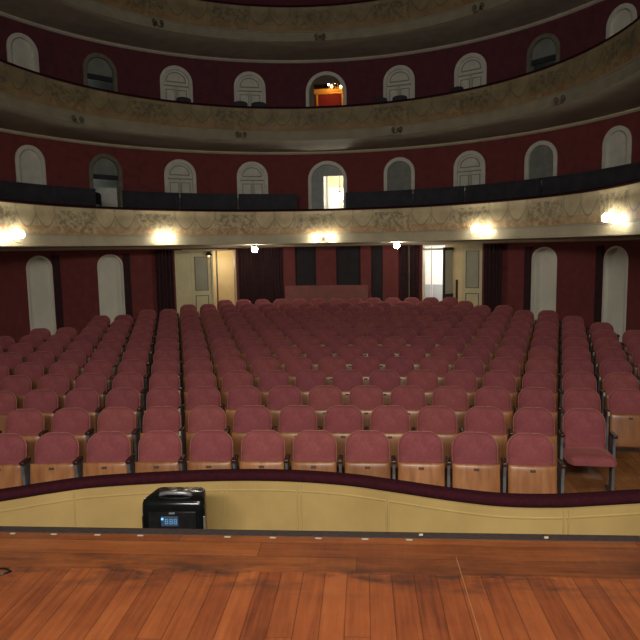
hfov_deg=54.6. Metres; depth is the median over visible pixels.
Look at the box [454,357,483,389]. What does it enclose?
seat
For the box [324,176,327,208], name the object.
wall
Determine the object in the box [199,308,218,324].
seat
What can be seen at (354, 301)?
seat
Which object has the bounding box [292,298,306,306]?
seat
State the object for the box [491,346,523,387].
seat
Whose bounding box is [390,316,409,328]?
seat
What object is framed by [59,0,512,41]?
wall
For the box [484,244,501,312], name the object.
curtain
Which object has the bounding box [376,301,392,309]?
seat
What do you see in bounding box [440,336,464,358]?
seat
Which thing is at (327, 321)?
seat
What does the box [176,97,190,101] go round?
chair
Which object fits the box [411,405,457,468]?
seat
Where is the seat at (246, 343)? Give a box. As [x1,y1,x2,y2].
[240,338,263,361]
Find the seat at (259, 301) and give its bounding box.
[254,299,269,308]
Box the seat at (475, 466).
[445,431,499,491]
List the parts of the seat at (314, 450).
frame, armrest, seat, backrest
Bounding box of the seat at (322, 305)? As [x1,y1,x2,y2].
[317,302,332,310]
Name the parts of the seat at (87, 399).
backrest, seat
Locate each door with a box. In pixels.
[6,33,39,72]
[15,145,46,184]
[83,53,117,91]
[89,154,122,206]
[160,66,192,101]
[164,159,196,208]
[174,249,236,322]
[234,71,265,105]
[237,162,267,209]
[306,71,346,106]
[308,161,346,208]
[383,65,414,100]
[384,157,414,190]
[422,243,481,306]
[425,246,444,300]
[453,151,484,201]
[454,53,486,88]
[524,141,557,194]
[526,33,559,72]
[602,125,631,168]
[606,3,636,38]
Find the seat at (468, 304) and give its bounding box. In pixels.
[457,301,473,311]
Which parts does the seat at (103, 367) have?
backrest, seat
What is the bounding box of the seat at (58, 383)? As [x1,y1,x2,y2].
[37,374,68,407]
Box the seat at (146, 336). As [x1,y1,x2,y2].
[123,332,151,351]
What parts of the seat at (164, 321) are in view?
backrest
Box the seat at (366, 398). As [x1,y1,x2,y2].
[344,385,383,429]
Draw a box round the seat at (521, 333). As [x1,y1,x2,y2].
[504,329,528,360]
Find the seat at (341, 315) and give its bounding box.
[334,311,351,321]
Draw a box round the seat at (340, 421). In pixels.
[317,405,362,466]
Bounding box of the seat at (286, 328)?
[280,322,300,337]
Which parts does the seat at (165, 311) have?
backrest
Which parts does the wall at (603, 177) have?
rail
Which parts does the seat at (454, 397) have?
backrest, seat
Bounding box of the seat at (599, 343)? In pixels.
[590,338,621,363]
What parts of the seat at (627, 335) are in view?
backrest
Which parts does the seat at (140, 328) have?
backrest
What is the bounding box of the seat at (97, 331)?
[81,327,102,343]
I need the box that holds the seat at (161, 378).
[140,371,179,415]
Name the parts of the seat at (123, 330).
backrest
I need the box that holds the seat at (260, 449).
[231,430,284,468]
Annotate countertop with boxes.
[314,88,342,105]
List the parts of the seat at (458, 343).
backrest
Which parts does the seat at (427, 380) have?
backrest, seat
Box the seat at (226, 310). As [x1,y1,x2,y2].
[222,308,238,323]
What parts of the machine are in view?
panel, handle, rail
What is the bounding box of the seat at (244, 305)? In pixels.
[239,303,254,314]
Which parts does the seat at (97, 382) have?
backrest, seat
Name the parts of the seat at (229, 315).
backrest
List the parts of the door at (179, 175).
panel moulding, frame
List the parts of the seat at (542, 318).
backrest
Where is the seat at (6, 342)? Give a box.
[0,336,14,352]
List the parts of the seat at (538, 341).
backrest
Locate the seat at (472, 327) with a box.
[456,321,477,338]
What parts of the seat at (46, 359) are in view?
backrest, seat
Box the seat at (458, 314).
[445,310,463,322]
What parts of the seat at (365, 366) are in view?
seat, backrest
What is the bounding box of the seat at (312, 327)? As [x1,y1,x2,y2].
[305,322,325,336]
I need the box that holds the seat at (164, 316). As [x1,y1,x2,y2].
[154,314,177,333]
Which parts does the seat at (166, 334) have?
backrest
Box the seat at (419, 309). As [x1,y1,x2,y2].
[408,305,425,315]
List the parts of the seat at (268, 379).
seat, backrest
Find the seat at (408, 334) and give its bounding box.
[394,328,416,345]
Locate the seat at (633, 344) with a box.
[624,338,639,362]
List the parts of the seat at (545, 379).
backrest, seat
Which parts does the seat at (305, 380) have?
seat, backrest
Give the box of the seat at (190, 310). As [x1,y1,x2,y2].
[177,308,197,342]
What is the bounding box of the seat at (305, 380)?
[295,370,325,404]
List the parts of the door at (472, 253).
frame, glass, panel moulding, glass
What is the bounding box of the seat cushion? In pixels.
[563,447,616,466]
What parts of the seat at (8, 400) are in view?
seat, backrest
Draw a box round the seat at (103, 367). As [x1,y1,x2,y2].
[75,360,112,390]
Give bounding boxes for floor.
[0,532,639,578]
[0,566,639,639]
[134,340,639,492]
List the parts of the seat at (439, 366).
backrest, seat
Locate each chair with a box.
[95,192,101,205]
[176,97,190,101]
[233,101,247,105]
[251,102,265,106]
[373,97,386,102]
[392,95,406,100]
[449,86,463,91]
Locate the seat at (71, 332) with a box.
[55,327,76,342]
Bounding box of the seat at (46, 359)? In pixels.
[27,351,54,374]
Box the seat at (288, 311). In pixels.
[284,307,300,316]
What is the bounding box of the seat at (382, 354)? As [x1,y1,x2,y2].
[368,346,393,369]
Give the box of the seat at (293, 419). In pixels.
[271,405,316,466]
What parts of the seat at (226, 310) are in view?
backrest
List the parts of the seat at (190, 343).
backrest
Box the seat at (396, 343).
[382,336,405,356]
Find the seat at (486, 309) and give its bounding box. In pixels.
[473,305,490,317]
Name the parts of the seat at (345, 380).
seat, backrest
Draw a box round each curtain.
[155,250,174,322]
[238,248,282,303]
[399,246,418,300]
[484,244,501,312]
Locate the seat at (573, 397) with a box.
[558,388,602,430]
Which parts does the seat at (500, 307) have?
backrest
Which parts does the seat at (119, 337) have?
backrest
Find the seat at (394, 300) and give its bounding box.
[385,297,399,305]
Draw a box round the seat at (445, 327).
[430,321,451,336]
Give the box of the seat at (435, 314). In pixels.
[422,310,440,321]
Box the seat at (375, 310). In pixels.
[367,306,383,315]
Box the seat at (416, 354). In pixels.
[399,346,425,369]
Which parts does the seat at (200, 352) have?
backrest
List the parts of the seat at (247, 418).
armrest, seat, backrest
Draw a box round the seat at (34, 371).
[14,362,43,389]
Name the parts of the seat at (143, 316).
backrest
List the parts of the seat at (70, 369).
backrest, seat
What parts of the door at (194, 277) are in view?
panel, panel moulding, glass, post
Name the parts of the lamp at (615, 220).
bulb, bulb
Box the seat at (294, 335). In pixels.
[288,329,309,346]
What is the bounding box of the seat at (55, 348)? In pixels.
[38,342,62,361]
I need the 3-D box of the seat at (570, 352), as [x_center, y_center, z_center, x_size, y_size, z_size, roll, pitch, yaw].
[4.062,0.880,9.866,0.502,0.871,0.312,0,7,11]
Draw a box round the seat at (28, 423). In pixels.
[0,409,44,463]
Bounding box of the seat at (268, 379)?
[256,370,289,408]
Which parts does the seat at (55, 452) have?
armrest, frame, seat, backrest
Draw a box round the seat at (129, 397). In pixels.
[95,387,139,426]
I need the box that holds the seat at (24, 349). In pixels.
[8,343,32,362]
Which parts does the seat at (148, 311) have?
backrest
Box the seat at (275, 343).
[268,337,291,357]
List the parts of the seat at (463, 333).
backrest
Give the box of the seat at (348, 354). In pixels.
[337,346,362,369]
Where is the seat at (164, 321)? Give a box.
[153,319,177,343]
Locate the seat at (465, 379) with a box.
[444,370,476,409]
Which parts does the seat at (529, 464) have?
frame, armrest, backrest, seat, frame, armrest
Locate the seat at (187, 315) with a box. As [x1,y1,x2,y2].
[178,313,199,339]
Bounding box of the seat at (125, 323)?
[105,320,130,335]
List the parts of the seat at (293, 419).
seat, backrest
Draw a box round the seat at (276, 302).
[273,299,287,307]
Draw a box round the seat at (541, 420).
[506,407,557,486]
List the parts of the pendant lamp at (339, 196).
bulb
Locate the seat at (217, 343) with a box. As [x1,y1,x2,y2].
[209,338,235,363]
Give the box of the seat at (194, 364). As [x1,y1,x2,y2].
[178,358,212,399]
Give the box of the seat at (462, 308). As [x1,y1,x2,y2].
[451,305,468,316]
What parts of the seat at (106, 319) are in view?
backrest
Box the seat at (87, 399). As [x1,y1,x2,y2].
[53,388,98,433]
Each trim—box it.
[0,0,604,63]
[0,16,639,108]
[0,107,639,154]
[0,179,639,211]
[0,237,639,250]
[0,469,639,507]
[0,489,639,518]
[0,526,639,541]
[52,255,63,329]
[72,492,75,526]
[123,254,132,317]
[200,0,376,6]
[215,251,218,302]
[221,483,224,528]
[226,483,228,528]
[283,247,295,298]
[296,484,298,529]
[300,484,302,530]
[316,246,336,284]
[360,246,371,297]
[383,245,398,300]
[385,493,386,531]
[387,493,388,531]
[409,246,409,296]
[456,557,481,639]
[523,247,530,310]
[562,509,564,533]
[567,509,569,534]
[594,246,603,322]
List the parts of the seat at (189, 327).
backrest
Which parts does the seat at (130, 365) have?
backrest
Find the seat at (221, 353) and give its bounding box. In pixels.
[211,347,239,379]
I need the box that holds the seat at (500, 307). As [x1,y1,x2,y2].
[494,305,512,321]
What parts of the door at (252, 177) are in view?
panel moulding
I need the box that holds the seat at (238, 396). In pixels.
[220,386,260,435]
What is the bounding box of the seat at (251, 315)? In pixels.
[246,312,264,325]
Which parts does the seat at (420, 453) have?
frame, armrest, backrest, seat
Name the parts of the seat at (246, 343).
backrest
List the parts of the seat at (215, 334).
backrest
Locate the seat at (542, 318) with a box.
[534,316,558,335]
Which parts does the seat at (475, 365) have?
backrest, seat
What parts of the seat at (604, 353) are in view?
frame, backrest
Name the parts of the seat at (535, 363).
backrest, seat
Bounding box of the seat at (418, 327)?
[405,322,425,335]
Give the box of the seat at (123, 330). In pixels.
[101,326,127,343]
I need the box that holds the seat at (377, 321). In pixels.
[367,316,385,328]
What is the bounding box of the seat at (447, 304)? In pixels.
[436,301,452,310]
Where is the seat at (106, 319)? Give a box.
[86,315,110,329]
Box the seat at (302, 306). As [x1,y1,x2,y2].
[298,302,313,310]
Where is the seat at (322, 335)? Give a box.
[314,329,336,345]
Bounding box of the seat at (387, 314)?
[378,310,395,321]
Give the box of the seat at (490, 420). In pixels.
[459,406,506,469]
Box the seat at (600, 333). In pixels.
[588,329,617,361]
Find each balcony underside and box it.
[0,0,592,59]
[0,70,639,151]
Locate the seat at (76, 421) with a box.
[38,407,90,462]
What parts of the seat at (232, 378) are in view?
seat, backrest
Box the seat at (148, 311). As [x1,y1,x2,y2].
[134,309,155,323]
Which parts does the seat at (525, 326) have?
backrest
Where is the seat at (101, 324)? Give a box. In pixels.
[87,321,106,335]
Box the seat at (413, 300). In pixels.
[404,297,418,304]
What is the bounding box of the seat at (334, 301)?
[329,298,343,305]
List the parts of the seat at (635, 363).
seat, backrest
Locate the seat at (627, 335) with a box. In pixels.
[620,330,639,351]
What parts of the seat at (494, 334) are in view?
backrest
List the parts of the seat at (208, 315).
backrest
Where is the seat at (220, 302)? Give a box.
[217,300,232,311]
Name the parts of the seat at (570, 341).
backrest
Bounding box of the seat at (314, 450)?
[284,430,336,471]
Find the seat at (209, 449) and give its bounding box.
[178,430,232,470]
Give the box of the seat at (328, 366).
[318,357,345,384]
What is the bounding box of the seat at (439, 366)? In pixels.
[419,357,448,386]
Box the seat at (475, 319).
[462,315,482,330]
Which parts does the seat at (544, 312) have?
backrest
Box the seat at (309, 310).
[304,306,320,315]
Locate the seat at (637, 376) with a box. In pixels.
[634,364,639,390]
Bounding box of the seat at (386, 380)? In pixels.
[369,370,400,404]
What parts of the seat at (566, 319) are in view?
backrest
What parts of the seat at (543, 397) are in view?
backrest, seat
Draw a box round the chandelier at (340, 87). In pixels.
[328,83,342,90]
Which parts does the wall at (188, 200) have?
rail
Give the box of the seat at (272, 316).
[268,311,286,323]
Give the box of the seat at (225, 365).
[213,358,245,394]
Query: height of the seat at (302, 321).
0.871 m
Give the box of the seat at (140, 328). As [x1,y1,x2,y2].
[126,325,152,343]
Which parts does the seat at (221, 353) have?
seat, backrest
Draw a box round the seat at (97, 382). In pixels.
[65,373,106,409]
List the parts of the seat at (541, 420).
armrest, backrest, seat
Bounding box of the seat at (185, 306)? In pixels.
[177,304,196,318]
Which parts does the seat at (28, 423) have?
backrest, seat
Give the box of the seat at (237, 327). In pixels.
[231,323,251,341]
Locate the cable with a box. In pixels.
[0,567,11,574]
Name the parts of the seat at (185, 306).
backrest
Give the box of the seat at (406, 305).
[396,301,412,309]
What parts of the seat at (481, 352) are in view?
backrest, seat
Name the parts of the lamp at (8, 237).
bulb, bulb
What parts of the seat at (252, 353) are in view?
seat, backrest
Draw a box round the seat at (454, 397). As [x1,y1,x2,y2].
[427,386,467,433]
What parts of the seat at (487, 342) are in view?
backrest, seat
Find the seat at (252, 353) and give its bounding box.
[245,347,270,373]
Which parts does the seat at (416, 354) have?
backrest, seat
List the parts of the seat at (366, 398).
backrest, seat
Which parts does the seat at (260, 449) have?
frame, armrest, seat, backrest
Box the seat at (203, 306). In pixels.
[198,304,215,321]
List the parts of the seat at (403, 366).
backrest, seat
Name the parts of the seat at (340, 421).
seat, backrest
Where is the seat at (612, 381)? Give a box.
[599,372,638,415]
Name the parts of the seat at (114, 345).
backrest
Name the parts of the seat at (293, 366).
seat, backrest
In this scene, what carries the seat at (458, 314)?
on the floor at (577, 479)
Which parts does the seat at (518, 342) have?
backrest, seat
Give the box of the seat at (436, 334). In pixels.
[421,328,443,345]
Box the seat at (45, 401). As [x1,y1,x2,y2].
[15,389,57,431]
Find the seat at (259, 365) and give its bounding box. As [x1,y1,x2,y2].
[251,357,278,389]
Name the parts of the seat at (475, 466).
frame, armrest, backrest, seat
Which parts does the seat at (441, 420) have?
backrest, seat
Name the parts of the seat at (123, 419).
armrest, frame, backrest, seat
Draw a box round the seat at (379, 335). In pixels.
[367,329,389,345]
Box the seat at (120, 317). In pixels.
[109,315,132,329]
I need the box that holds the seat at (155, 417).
[132,406,180,461]
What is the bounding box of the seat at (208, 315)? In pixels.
[201,313,220,333]
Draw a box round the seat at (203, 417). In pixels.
[178,405,226,464]
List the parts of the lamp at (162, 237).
bulb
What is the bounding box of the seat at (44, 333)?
[29,328,50,342]
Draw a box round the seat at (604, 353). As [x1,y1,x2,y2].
[593,347,625,388]
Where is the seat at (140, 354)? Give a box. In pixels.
[115,349,147,374]
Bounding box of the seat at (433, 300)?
[423,297,438,305]
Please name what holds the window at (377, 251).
in the wall at (576, 260)
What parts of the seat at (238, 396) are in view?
seat, backrest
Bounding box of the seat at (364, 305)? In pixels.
[356,301,372,309]
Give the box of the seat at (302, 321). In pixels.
[297,316,315,328]
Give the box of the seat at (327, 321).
[320,316,339,328]
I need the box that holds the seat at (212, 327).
[204,324,227,349]
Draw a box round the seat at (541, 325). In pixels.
[532,322,558,343]
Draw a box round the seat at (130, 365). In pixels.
[109,359,145,389]
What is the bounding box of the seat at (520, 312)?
[514,310,534,332]
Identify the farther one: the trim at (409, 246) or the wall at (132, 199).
the trim at (409, 246)
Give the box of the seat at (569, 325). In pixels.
[558,322,585,365]
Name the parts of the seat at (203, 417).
frame, armrest, seat, backrest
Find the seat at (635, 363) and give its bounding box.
[629,348,639,374]
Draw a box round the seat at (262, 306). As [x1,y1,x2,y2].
[259,303,274,312]
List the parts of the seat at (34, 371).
backrest, seat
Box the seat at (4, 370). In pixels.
[0,363,8,381]
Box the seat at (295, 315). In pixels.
[290,311,307,322]
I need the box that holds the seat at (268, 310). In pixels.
[263,307,279,317]
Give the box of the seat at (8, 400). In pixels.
[0,390,16,432]
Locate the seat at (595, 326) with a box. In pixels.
[587,322,619,343]
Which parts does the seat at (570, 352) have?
backrest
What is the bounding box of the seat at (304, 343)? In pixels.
[296,337,319,356]
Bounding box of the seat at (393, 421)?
[364,405,409,467]
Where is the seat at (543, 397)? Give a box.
[513,387,557,440]
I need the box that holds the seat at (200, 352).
[179,347,209,376]
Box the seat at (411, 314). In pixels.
[400,310,417,321]
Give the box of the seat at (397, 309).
[387,305,404,315]
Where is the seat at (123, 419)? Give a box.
[85,407,135,454]
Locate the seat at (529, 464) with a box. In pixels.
[500,432,566,493]
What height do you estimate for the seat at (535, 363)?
0.871 m
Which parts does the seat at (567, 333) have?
backrest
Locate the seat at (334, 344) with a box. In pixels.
[325,337,348,356]
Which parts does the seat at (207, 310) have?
backrest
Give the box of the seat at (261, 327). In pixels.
[256,323,276,338]
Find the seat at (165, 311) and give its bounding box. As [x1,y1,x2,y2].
[155,309,176,328]
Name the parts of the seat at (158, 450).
armrest, frame, seat, backrest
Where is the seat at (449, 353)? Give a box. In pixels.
[431,346,457,370]
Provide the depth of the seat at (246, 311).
15.62 m
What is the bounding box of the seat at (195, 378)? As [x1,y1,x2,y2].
[178,371,216,416]
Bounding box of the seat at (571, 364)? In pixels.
[558,358,593,388]
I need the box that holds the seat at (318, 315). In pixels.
[312,311,329,321]
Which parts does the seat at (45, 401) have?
backrest, seat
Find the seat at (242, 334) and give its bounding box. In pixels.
[235,330,257,351]
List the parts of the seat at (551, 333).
backrest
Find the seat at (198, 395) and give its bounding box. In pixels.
[178,386,220,453]
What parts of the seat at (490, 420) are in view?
backrest, seat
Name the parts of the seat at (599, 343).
backrest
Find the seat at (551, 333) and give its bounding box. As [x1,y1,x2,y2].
[530,329,558,360]
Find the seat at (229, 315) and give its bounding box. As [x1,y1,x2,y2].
[224,312,242,329]
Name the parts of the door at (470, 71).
panel moulding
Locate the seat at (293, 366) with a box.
[284,357,312,385]
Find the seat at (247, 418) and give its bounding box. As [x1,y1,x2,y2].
[224,405,271,466]
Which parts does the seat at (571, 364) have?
frame, backrest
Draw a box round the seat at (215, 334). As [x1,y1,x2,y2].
[206,330,230,353]
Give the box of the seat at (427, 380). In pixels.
[406,370,438,405]
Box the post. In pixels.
[456,280,457,299]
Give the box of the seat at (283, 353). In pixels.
[275,346,301,370]
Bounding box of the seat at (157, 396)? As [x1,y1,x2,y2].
[137,387,180,436]
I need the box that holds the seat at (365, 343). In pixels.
[353,337,377,356]
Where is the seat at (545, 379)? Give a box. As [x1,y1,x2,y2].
[518,371,557,411]
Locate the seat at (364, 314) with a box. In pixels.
[356,310,373,321]
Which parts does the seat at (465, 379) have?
backrest, seat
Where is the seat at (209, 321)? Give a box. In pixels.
[202,318,223,341]
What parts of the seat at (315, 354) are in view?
seat, backrest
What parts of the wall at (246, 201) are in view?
rail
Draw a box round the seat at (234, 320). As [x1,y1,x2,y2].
[228,317,246,333]
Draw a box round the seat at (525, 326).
[508,322,530,349]
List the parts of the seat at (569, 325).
backrest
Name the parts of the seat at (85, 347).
backrest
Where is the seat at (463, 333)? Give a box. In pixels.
[448,328,471,347]
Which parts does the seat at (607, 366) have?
frame, backrest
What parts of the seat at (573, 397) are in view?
frame, armrest, backrest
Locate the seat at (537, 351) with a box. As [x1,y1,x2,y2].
[525,346,557,377]
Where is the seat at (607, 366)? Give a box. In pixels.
[596,359,631,405]
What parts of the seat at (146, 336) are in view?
backrest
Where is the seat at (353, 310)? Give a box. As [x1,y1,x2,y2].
[346,306,362,315]
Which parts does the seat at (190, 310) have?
backrest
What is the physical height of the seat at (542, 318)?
0.871 m
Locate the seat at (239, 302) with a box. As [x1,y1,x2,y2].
[236,299,250,309]
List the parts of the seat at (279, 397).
seat, backrest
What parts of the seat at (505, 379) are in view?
backrest, seat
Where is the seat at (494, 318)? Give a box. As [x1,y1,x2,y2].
[486,315,507,333]
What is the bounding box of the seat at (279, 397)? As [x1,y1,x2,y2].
[262,385,301,431]
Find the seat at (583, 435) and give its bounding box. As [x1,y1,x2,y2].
[557,408,617,490]
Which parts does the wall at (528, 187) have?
rail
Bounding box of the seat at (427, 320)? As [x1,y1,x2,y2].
[414,315,433,328]
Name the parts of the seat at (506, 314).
backrest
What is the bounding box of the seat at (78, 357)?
[59,350,85,375]
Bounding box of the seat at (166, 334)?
[150,331,178,354]
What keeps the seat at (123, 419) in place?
on the floor at (577, 479)
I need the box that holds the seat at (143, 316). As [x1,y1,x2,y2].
[132,314,154,328]
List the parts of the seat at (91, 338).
backrest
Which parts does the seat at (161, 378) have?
frame, backrest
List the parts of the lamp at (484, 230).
bulb, bulb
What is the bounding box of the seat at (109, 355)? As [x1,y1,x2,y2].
[83,349,116,374]
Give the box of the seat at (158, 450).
[125,430,181,472]
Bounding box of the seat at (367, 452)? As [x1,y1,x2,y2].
[338,430,390,478]
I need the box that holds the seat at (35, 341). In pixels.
[19,335,42,351]
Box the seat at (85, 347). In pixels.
[68,341,92,363]
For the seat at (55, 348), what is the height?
0.871 m
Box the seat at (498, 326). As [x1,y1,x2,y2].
[481,322,503,341]
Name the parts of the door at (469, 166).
panel moulding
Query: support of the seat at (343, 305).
on the floor at (577, 479)
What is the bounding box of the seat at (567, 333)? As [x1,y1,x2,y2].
[558,329,586,373]
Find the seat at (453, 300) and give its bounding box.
[442,297,457,305]
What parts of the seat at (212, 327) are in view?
backrest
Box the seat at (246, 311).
[243,307,259,318]
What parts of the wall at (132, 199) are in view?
rail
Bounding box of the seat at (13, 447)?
[0,433,26,488]
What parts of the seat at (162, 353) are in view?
frame, backrest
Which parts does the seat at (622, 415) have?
frame, backrest, seat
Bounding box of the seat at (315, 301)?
[310,298,324,305]
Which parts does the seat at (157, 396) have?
frame, backrest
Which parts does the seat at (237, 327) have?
backrest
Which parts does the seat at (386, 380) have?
backrest, seat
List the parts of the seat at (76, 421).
armrest, backrest, seat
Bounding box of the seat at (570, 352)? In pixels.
[558,347,590,373]
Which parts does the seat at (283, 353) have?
seat, backrest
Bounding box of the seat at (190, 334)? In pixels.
[178,331,204,354]
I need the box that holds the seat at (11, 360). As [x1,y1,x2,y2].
[0,352,21,374]
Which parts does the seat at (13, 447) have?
seat, backrest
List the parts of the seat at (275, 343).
backrest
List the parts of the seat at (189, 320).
backrest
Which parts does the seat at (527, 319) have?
backrest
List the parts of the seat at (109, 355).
backrest, seat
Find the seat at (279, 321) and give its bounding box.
[274,317,292,329]
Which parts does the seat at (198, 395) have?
frame, seat, backrest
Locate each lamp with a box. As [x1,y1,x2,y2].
[5,230,24,242]
[71,115,82,123]
[152,18,162,26]
[159,234,174,240]
[235,132,245,137]
[251,245,257,252]
[313,235,332,242]
[314,33,324,39]
[336,176,342,200]
[392,126,402,132]
[394,242,399,248]
[471,226,487,234]
[473,2,483,11]
[554,95,565,104]
[601,213,620,225]
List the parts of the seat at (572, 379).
frame, backrest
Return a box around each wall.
[0,0,639,106]
[0,19,639,130]
[0,54,639,140]
[0,111,639,208]
[0,180,95,205]
[0,182,639,234]
[0,219,639,246]
[0,240,639,342]
[0,481,639,535]
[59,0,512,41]
[87,78,111,90]
[94,0,479,30]
[122,190,179,208]
[180,193,237,209]
[213,251,234,308]
[215,0,362,4]
[238,194,296,209]
[285,285,367,302]
[312,83,341,88]
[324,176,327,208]
[345,189,412,207]
[413,186,464,204]
[445,245,462,301]
[465,178,540,201]
[534,60,555,69]
[541,162,639,194]
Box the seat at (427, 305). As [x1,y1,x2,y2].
[416,301,432,309]
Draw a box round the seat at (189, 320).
[178,318,200,356]
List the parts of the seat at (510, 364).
backrest, seat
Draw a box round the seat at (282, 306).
[278,302,293,311]
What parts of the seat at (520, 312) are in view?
backrest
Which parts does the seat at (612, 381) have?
frame, seat, backrest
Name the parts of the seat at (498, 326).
backrest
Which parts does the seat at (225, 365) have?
seat, backrest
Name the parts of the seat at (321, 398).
seat, backrest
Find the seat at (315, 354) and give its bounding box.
[306,346,331,369]
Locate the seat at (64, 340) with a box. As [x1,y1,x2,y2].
[47,334,70,351]
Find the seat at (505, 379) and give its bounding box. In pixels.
[478,370,517,415]
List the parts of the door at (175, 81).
panel moulding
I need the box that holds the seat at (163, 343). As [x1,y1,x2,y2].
[148,339,178,365]
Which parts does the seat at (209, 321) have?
backrest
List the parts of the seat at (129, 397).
backrest, seat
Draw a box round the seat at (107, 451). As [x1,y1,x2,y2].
[72,431,130,477]
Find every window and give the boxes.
[26,256,56,334]
[97,254,125,322]
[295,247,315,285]
[327,176,343,208]
[337,246,360,284]
[372,246,382,300]
[530,247,556,322]
[601,246,627,341]
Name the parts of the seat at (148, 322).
backrest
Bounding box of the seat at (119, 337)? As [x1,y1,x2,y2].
[96,333,124,352]
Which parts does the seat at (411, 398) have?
backrest, seat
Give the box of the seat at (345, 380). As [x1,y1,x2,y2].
[332,370,362,404]
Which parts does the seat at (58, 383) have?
backrest, seat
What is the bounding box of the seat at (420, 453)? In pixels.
[391,431,444,485]
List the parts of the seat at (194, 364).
seat, backrest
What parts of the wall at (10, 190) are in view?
rail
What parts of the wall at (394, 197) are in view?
rail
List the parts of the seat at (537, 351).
backrest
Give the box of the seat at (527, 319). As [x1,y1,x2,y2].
[511,315,532,340]
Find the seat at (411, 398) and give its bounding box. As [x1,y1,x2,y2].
[385,385,425,430]
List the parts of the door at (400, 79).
panel moulding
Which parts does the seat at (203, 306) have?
backrest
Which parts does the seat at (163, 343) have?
frame, backrest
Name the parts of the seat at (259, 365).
seat, backrest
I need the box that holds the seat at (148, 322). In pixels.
[129,319,153,335]
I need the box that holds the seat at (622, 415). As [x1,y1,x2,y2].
[603,389,639,450]
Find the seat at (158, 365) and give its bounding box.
[144,359,179,396]
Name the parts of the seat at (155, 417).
armrest, frame, backrest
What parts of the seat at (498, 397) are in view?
backrest, seat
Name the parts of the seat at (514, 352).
backrest, seat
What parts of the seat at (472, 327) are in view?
backrest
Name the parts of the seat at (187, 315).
backrest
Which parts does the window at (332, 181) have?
transom pane, pane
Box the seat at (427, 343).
[411,336,435,356]
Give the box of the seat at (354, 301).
[347,298,362,305]
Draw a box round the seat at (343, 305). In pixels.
[337,302,352,310]
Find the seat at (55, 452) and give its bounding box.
[19,432,78,484]
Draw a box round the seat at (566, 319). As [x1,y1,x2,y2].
[559,316,588,334]
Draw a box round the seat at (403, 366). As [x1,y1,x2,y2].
[385,357,413,385]
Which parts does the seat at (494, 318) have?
backrest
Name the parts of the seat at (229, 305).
backrest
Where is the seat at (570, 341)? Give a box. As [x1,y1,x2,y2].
[558,337,588,387]
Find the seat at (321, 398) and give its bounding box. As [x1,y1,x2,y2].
[303,385,342,429]
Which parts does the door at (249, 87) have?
panel moulding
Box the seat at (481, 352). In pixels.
[463,346,489,374]
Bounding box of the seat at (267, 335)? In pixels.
[261,330,283,347]
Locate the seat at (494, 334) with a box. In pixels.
[476,329,499,351]
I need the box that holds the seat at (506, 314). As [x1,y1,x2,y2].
[491,310,510,328]
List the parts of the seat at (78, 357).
backrest, seat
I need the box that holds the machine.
[142,487,207,528]
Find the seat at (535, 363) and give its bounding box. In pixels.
[521,357,557,392]
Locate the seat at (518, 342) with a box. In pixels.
[500,337,526,372]
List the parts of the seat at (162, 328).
backrest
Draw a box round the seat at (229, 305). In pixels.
[219,303,235,318]
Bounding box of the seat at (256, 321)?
[251,317,269,331]
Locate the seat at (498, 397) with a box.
[470,386,512,441]
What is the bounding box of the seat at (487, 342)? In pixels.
[470,337,494,361]
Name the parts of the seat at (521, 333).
backrest, seat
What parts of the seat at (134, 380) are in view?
backrest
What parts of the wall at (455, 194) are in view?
rail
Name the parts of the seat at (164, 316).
backrest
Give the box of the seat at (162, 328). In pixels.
[152,325,177,351]
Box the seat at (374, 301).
[366,298,380,305]
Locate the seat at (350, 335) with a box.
[341,329,362,345]
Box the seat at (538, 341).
[527,337,557,364]
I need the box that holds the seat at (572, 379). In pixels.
[558,371,596,406]
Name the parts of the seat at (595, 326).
backrest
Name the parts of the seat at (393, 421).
backrest, seat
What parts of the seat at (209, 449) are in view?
frame, armrest, seat, backrest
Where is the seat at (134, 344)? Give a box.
[119,340,149,361]
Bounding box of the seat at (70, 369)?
[49,361,78,389]
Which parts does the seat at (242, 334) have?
backrest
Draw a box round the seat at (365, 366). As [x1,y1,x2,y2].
[351,357,379,384]
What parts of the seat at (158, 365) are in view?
frame, backrest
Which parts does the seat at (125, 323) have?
backrest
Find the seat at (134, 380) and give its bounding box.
[103,372,143,405]
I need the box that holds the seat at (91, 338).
[75,333,97,352]
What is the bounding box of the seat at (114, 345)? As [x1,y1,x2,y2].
[90,340,121,362]
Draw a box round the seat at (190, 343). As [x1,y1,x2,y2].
[178,338,206,372]
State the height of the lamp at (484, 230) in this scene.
0.224 m
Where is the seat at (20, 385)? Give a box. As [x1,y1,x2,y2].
[0,375,31,408]
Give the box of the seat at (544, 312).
[535,310,561,328]
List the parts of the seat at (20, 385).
backrest, seat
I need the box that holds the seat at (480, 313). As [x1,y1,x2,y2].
[468,310,486,323]
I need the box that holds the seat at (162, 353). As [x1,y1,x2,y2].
[146,348,178,377]
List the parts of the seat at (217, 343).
seat, backrest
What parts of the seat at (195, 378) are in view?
frame, seat, backrest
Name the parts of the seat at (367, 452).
armrest, backrest, seat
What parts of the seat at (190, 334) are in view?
backrest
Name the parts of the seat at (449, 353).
backrest, seat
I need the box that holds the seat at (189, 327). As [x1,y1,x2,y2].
[178,324,202,354]
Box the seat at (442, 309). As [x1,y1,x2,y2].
[430,305,446,315]
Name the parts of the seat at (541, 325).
backrest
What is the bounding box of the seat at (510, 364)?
[486,357,520,402]
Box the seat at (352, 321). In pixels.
[343,316,362,328]
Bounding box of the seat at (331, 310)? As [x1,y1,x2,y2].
[325,306,341,315]
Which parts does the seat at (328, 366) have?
seat, backrest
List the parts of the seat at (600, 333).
backrest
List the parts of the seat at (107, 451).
armrest, frame, seat, backrest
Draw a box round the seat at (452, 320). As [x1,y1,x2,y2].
[438,315,457,328]
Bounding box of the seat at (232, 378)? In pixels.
[216,370,252,410]

